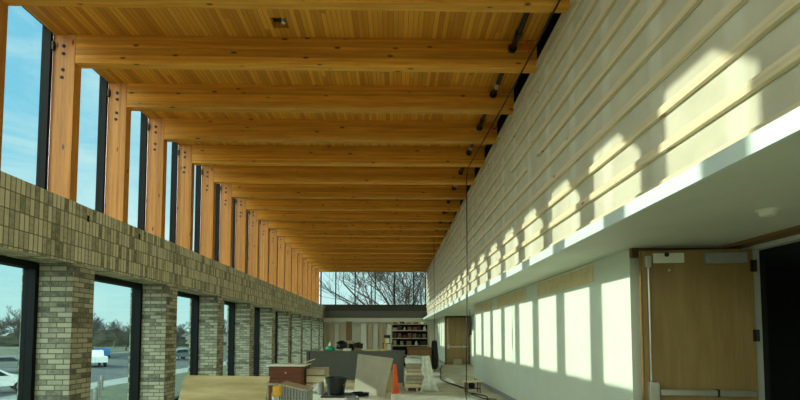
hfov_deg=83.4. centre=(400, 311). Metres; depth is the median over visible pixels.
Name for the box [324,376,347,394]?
bucket
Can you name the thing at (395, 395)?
traffic cone
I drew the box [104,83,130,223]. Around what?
column
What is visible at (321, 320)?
wall
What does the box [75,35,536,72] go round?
roof beam
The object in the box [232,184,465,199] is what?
roof beam
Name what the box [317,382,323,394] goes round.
jug
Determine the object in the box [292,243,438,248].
roof beam
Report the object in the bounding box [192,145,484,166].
roof beam
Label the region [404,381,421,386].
bundle
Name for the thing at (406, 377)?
bundle
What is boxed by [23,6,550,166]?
ceiling
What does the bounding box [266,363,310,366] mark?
board
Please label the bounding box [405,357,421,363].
bundle
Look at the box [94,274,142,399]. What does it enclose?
window
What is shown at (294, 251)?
column
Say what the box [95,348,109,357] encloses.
car
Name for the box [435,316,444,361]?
wall
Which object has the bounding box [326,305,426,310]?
trim
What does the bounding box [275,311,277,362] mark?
window
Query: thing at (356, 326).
wall
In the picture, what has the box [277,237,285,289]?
column
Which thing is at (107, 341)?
hedge
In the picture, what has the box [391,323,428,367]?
shelving unit
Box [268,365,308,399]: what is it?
chest
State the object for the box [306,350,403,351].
countertop
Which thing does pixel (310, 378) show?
bundle
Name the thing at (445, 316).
trim
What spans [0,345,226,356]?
lawn
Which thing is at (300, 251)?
roof beam
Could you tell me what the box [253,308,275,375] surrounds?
brick pier
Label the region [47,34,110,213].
window frame
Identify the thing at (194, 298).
window
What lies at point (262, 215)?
roof beam
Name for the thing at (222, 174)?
roof beam
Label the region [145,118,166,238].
column
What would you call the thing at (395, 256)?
roof beam
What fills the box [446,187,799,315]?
ceiling
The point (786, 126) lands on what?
trim
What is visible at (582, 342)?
wall
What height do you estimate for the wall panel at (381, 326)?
2.160 m
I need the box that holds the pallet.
[405,387,420,390]
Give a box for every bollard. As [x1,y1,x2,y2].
[93,387,97,399]
[97,381,100,396]
[100,376,103,389]
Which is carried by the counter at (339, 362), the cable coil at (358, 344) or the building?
the cable coil at (358, 344)
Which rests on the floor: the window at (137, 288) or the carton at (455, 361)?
the carton at (455, 361)
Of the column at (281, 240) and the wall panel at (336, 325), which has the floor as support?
the wall panel at (336, 325)
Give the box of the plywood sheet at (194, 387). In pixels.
[178,375,269,399]
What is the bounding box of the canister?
[468,383,474,387]
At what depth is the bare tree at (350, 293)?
53.27 m
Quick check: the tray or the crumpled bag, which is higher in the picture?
the crumpled bag
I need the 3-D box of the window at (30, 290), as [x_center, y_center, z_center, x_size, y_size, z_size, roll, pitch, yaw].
[-4.808,0.504,4.831,0.160,2.405,2.018,0,-3,-1]
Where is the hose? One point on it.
(442, 365)
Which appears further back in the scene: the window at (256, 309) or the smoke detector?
the window at (256, 309)
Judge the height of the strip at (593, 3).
0.068 m
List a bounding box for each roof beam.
[2,0,570,12]
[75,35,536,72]
[127,83,513,113]
[164,118,496,143]
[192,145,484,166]
[214,166,474,184]
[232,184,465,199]
[246,198,459,211]
[258,211,454,221]
[268,221,449,229]
[277,229,445,236]
[285,237,442,243]
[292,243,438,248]
[297,249,436,253]
[303,254,433,258]
[307,258,431,262]
[312,262,429,265]
[316,266,428,268]
[319,269,426,271]
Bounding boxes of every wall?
[0,171,324,318]
[320,319,323,349]
[324,322,434,349]
[426,0,799,314]
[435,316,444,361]
[469,315,473,365]
[474,249,641,399]
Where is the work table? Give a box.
[312,385,391,399]
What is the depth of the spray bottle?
12.98 m
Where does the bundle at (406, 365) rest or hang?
on the bundle at (406, 369)
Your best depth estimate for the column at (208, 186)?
11.10 m
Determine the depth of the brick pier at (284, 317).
18.04 m
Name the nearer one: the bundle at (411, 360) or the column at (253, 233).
the bundle at (411, 360)
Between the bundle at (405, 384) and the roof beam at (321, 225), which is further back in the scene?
the roof beam at (321, 225)
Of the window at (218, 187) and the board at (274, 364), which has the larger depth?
the window at (218, 187)
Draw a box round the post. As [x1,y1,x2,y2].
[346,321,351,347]
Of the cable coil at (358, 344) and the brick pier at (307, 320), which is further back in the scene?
the brick pier at (307, 320)
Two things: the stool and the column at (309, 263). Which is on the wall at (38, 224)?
the column at (309, 263)
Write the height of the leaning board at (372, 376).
0.522 m
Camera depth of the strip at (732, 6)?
3.72 m
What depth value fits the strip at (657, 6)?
4.67 m
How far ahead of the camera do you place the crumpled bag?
6.21 m
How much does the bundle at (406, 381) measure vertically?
0.078 m
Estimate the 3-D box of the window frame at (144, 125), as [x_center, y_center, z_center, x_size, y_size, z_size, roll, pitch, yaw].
[-4.931,-2.732,8.122,0.165,2.775,1.079,0,-3,-1]
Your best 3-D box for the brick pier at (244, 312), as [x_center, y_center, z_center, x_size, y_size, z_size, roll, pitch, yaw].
[-4.770,0.940,13.355,0.660,2.405,0.420,0,-3,-1]
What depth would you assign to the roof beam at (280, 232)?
17.29 m
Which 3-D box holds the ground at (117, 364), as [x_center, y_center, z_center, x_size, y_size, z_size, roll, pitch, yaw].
[-1.790,8.702,99.670,320.000,0.300,320.000,0,-3,-1]
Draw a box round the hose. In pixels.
[440,365,463,388]
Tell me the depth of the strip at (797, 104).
3.15 m
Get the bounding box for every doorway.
[764,241,799,399]
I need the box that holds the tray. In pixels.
[321,392,352,397]
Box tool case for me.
[348,344,353,350]
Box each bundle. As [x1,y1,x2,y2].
[306,374,328,381]
[306,382,316,385]
[307,367,328,374]
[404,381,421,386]
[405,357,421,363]
[405,364,421,367]
[405,367,420,371]
[405,371,422,375]
[405,374,423,379]
[405,379,422,382]
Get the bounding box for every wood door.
[446,318,469,363]
[638,249,759,399]
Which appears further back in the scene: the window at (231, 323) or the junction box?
the window at (231, 323)
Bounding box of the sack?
[431,341,438,368]
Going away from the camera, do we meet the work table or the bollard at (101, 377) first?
the work table
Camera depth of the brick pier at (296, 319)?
20.47 m
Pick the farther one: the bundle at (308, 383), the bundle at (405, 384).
the bundle at (405, 384)
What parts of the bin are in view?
bin lid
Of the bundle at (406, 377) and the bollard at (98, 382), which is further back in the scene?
the bollard at (98, 382)
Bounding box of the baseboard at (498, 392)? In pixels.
[474,378,515,399]
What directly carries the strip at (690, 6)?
attached to the wall at (783, 92)
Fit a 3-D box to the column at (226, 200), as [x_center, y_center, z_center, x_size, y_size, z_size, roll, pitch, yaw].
[-4.815,-2.350,12.368,0.310,2.445,0.160,0,-3,-1]
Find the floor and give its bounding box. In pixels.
[266,361,506,399]
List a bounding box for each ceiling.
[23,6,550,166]
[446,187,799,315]
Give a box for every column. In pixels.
[0,0,7,170]
[47,34,80,201]
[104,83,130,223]
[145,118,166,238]
[176,145,194,250]
[200,166,215,259]
[219,184,232,266]
[235,198,246,272]
[248,211,258,277]
[259,221,268,282]
[269,229,277,285]
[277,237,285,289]
[285,243,291,291]
[292,249,297,294]
[298,254,302,296]
[303,258,307,298]
[308,262,311,300]
[312,266,315,302]
[316,269,318,303]
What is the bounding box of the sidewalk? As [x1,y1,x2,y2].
[0,362,225,399]
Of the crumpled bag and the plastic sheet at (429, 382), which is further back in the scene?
the plastic sheet at (429, 382)
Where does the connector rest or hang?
hanging from the power cable at (557, 4)
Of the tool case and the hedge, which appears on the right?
the tool case
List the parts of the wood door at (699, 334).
vertical rod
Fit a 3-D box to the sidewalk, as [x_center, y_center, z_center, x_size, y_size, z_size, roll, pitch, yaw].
[-20.784,4.941,29.419,2.500,0.050,100.000,0,-3,-1]
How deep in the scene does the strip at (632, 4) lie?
5.23 m
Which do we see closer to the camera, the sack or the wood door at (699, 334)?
the wood door at (699, 334)
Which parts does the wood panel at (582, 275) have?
slot rail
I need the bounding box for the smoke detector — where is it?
[755,207,780,217]
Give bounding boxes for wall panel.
[327,323,333,346]
[335,324,338,349]
[340,325,344,349]
[361,323,366,349]
[368,324,371,348]
[373,325,377,348]
[379,324,383,348]
[386,324,390,349]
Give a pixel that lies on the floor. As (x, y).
(451, 373)
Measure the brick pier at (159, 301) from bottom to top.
2.405 m
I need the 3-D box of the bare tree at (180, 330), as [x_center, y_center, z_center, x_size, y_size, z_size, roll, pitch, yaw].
[-57.312,5.849,115.436,6.699,7.085,7.226,-2,-4,39]
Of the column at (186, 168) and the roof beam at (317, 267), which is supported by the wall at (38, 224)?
the column at (186, 168)
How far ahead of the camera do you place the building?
163.39 m
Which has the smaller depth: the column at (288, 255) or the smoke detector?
the smoke detector
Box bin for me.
[279,381,313,399]
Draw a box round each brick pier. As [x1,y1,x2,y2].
[17,263,94,399]
[127,284,177,399]
[188,295,223,375]
[226,303,254,375]
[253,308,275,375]
[277,311,290,362]
[291,314,302,362]
[302,316,311,362]
[312,318,319,349]
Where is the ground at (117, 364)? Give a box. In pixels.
[0,354,226,396]
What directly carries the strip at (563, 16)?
attached to the wall at (783, 92)
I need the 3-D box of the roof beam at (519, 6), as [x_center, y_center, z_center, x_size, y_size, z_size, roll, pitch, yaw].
[-1.287,-3.736,5.186,6.485,0.410,0.140,0,-3,-1]
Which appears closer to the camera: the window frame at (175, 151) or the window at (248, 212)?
the window frame at (175, 151)
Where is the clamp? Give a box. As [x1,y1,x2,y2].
[266,383,281,399]
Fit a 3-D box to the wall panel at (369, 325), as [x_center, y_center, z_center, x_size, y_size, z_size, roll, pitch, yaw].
[-1.909,1.805,27.509,0.270,2.120,0.030,0,-3,-1]
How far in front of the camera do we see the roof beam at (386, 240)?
18.51 m
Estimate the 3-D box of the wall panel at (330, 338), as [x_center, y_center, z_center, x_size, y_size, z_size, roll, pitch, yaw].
[-4.303,1.782,27.467,0.380,2.160,0.030,0,-3,-1]
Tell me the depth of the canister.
11.34 m
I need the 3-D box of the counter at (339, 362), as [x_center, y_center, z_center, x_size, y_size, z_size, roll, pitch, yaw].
[-1.312,1.632,13.148,2.790,1.000,0.790,0,-3,-1]
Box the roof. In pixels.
[272,13,561,259]
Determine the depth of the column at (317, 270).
26.91 m
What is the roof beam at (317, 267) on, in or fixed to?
attached to the ceiling at (59, 20)
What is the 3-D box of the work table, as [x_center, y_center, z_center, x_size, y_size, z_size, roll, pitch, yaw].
[-0.762,1.420,6.213,1.260,0.717,2.620,0,-3,-1]
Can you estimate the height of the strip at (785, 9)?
0.068 m
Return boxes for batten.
[314,383,354,386]
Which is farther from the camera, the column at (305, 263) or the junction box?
the column at (305, 263)
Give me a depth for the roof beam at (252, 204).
13.64 m
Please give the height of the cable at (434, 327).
5.230 m
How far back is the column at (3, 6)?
5.11 m
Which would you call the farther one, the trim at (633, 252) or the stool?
the stool
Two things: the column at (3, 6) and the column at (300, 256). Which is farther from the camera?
the column at (300, 256)
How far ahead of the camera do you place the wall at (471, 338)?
21.58 m
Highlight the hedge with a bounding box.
[0,329,188,346]
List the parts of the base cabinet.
door, door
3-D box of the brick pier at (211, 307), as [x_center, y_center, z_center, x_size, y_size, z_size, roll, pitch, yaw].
[-4.727,0.815,10.921,0.660,2.405,0.420,0,-3,-1]
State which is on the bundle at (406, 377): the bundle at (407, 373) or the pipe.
the bundle at (407, 373)
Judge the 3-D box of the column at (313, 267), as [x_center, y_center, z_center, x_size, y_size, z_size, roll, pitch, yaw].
[-5.055,-1.667,25.759,0.310,2.445,0.160,0,-3,-1]
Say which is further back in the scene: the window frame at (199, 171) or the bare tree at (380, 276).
the bare tree at (380, 276)
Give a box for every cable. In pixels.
[434,327,434,371]
[465,0,560,399]
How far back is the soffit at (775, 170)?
3.39 m
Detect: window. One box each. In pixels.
[0,255,39,399]
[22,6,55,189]
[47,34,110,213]
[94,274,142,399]
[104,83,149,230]
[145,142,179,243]
[175,291,198,399]
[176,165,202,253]
[200,175,221,261]
[219,184,236,268]
[224,301,234,375]
[235,210,249,273]
[253,307,259,375]
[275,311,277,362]
[320,272,425,304]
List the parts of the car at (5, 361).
glass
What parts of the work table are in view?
cord coil, cord coil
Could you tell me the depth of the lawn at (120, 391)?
27.69 m
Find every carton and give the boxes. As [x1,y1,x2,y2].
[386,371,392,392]
[453,359,460,364]
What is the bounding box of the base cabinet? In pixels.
[407,347,431,364]
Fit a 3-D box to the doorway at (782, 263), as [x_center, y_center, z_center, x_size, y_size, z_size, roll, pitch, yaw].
[5.096,0.427,3.324,2.690,2.405,5.500,0,-3,-1]
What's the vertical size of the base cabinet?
0.960 m
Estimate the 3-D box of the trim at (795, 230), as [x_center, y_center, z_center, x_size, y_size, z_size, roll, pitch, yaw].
[3.597,-0.934,-0.048,0.190,0.030,9.680,0,-3,-1]
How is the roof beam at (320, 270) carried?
attached to the ceiling at (59, 20)
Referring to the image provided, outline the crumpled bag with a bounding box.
[311,386,326,391]
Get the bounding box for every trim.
[324,318,435,321]
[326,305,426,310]
[326,311,426,317]
[423,106,799,319]
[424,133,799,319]
[445,316,469,363]
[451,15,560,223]
[629,248,721,257]
[722,225,799,248]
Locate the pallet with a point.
(406, 388)
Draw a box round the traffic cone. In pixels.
[391,364,400,399]
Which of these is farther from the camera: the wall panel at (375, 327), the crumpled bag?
the wall panel at (375, 327)
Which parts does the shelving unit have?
shelf, shelf, shelf, shelf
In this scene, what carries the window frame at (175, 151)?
in the wall at (38, 224)
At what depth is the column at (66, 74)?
6.24 m
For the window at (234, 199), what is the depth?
13.48 m
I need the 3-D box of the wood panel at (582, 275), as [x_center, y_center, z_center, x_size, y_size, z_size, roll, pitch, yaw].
[2.465,-0.455,6.952,0.021,0.248,2.250,0,-3,-1]
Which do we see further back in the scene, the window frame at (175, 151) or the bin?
the window frame at (175, 151)
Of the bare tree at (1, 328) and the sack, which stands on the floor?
the sack
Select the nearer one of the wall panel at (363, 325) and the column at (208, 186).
the column at (208, 186)
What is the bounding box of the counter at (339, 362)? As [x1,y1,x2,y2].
[306,350,403,385]
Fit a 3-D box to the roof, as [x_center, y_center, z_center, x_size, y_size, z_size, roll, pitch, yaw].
[-1.183,-3.905,11.575,7.520,0.080,32.760,0,-3,-1]
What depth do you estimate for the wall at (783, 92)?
4.06 m
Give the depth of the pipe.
7.23 m
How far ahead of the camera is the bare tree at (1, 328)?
92.80 m
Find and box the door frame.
[742,234,799,399]
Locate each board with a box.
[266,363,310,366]
[354,354,393,396]
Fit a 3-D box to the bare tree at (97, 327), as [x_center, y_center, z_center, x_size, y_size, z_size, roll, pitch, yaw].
[-49.020,3.555,70.505,8.472,7.085,5.174,1,-3,-26]
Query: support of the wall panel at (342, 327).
on the floor
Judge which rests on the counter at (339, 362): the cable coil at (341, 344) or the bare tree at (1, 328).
the cable coil at (341, 344)
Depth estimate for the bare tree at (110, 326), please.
122.23 m
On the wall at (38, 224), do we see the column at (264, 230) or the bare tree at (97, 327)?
the column at (264, 230)
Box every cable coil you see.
[336,340,346,348]
[353,342,362,348]
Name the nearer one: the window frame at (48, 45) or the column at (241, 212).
the window frame at (48, 45)
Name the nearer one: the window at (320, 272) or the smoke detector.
the smoke detector
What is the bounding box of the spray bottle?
[325,342,334,350]
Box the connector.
[469,310,471,334]
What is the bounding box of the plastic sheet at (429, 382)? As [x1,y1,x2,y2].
[406,355,438,391]
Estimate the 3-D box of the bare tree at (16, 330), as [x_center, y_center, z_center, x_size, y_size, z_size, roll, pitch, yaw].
[-71.700,3.307,85.039,8.590,9.086,9.266,2,-3,-29]
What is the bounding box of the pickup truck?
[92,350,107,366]
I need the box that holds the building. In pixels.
[178,332,226,343]
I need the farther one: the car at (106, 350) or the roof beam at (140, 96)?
the car at (106, 350)
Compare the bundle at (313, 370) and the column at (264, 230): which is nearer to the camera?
the bundle at (313, 370)
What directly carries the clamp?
on the floor
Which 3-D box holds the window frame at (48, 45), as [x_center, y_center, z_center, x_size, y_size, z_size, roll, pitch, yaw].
[-4.887,-2.856,5.687,0.165,2.775,1.079,0,-3,-1]
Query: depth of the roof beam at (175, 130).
8.77 m
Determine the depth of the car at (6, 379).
26.88 m
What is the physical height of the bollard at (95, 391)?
0.920 m
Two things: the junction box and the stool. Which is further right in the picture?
the stool
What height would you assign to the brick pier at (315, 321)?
2.405 m
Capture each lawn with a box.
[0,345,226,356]
[90,365,225,399]
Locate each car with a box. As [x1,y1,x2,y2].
[0,356,18,367]
[0,369,17,390]
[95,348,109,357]
[176,349,188,359]
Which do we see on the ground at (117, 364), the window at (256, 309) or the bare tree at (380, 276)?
the bare tree at (380, 276)
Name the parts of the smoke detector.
mounting plate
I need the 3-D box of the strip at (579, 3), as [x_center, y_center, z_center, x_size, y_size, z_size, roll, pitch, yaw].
[1.848,-3.070,11.526,0.038,0.068,32.640,0,-3,-1]
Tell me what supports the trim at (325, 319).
attached to the wall at (356, 326)
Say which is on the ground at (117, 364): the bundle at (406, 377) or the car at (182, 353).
the car at (182, 353)
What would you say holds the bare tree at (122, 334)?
on the ground at (117, 364)
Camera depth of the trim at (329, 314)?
27.43 m
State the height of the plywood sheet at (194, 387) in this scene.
1.000 m
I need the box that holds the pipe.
[433,13,529,237]
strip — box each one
[426,0,574,272]
[426,0,583,275]
[426,0,598,279]
[426,0,617,284]
[426,0,640,289]
[426,0,667,293]
[426,0,702,298]
[426,0,748,302]
[426,0,799,307]
[426,44,799,311]
[428,101,799,314]
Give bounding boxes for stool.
[462,380,482,392]
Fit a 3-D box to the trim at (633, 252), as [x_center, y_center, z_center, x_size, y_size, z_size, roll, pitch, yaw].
[3.113,-0.645,4.926,1.200,0.100,0.060,0,-3,-1]
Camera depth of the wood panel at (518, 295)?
9.81 m
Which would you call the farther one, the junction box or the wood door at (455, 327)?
the wood door at (455, 327)
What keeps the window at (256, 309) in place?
in the wall at (38, 224)
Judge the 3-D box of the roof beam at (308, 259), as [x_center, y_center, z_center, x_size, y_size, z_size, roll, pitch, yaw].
[-1.614,-2.803,23.447,6.485,0.410,0.140,0,-3,-1]
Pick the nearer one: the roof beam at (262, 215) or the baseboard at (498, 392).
the baseboard at (498, 392)
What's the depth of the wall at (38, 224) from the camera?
6.73 m
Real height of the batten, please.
0.050 m
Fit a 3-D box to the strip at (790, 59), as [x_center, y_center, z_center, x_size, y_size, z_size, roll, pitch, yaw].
[1.848,-0.838,11.412,0.038,0.068,32.640,0,-3,-1]
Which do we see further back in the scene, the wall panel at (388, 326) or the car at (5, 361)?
the car at (5, 361)
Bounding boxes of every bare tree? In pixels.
[0,305,20,338]
[0,316,11,340]
[92,312,117,349]
[104,320,129,347]
[110,329,128,350]
[176,322,188,347]
[319,272,426,304]
[343,293,376,304]
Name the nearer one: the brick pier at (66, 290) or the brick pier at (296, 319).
the brick pier at (66, 290)
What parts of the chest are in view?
drawer, drawer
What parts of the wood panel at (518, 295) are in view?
slot rail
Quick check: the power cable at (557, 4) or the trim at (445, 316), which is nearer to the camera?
the power cable at (557, 4)
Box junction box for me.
[273,18,286,23]
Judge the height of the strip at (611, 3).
0.068 m
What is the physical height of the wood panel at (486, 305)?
0.248 m

